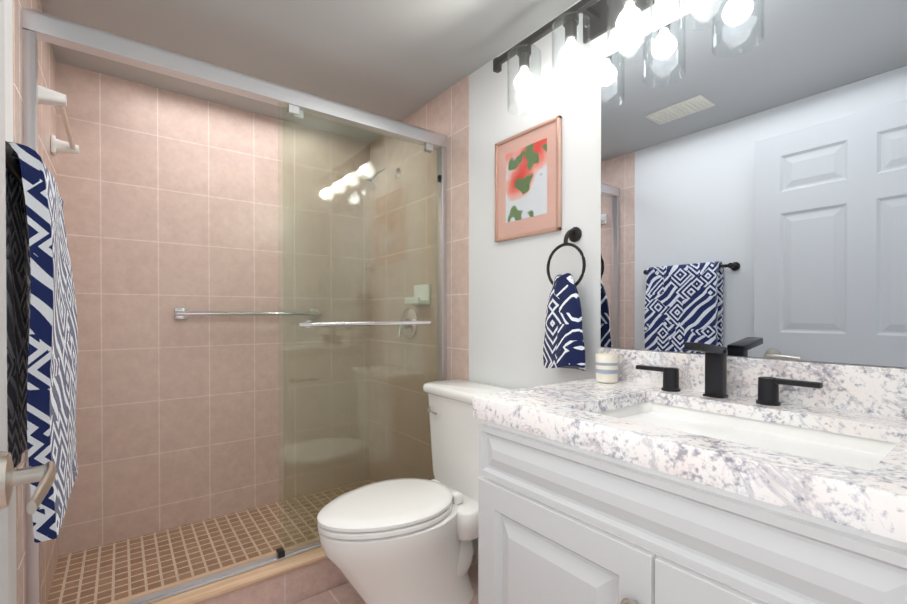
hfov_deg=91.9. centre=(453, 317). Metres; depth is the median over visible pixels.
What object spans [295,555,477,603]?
floor
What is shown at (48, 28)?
shower door
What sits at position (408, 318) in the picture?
shower valve
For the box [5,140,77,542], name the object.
towels
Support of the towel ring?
attached to the wall at (510, 286)
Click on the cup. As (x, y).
(607, 368)
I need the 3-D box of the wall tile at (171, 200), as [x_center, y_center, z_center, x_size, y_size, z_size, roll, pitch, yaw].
[-1.174,-0.015,2.431,1.720,2.220,0.100,0,1,-37]
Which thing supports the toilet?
on the floor at (346, 593)
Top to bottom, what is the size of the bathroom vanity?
1.044 m
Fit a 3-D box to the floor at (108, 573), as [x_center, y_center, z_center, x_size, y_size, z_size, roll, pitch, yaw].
[-0.920,1.102,2.105,1.520,0.090,0.740,0,1,-37]
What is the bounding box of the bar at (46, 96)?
[38,85,78,155]
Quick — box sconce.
[493,0,734,115]
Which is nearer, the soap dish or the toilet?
the toilet
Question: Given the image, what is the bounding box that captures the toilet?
[317,379,512,603]
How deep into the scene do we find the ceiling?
1.78 m
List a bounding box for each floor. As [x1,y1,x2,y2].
[47,479,374,603]
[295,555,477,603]
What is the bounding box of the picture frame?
[495,115,561,241]
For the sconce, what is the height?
0.290 m
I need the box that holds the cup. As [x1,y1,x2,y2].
[595,353,618,382]
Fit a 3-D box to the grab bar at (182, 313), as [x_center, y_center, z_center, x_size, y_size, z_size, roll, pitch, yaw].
[-1.085,-0.020,2.397,0.736,0.056,0.062,0,1,-37]
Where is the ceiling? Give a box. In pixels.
[40,0,577,142]
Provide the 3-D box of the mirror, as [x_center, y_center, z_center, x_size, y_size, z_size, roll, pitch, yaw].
[0.749,-0.380,1.145,0.006,0.963,0.832,0,1,-37]
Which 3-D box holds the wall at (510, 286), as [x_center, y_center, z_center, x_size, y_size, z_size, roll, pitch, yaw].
[0.683,-0.007,1.323,0.100,2.220,1.890,0,1,-37]
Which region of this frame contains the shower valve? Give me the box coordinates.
[398,308,417,338]
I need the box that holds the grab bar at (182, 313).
[175,308,321,318]
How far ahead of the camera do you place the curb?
1.65 m
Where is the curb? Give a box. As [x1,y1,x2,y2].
[106,537,347,603]
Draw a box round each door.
[0,0,55,603]
[22,6,446,603]
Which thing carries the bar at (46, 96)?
attached to the wall tiles at (46, 131)
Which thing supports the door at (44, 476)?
in the wall at (8, 34)
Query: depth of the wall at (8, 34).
1.13 m
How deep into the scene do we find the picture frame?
1.72 m
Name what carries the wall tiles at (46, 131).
attached to the wall at (8, 34)
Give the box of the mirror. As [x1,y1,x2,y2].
[601,0,906,367]
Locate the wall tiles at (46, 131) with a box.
[12,0,58,603]
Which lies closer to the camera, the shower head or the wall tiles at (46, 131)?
the wall tiles at (46, 131)
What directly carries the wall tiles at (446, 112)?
attached to the wall at (510, 286)
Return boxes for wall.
[4,0,16,603]
[469,0,903,557]
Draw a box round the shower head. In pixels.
[363,168,400,190]
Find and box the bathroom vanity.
[473,342,906,603]
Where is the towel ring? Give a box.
[543,227,585,370]
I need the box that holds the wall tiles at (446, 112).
[370,75,468,481]
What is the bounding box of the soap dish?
[404,284,429,304]
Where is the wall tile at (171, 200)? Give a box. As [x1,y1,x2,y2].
[56,62,369,555]

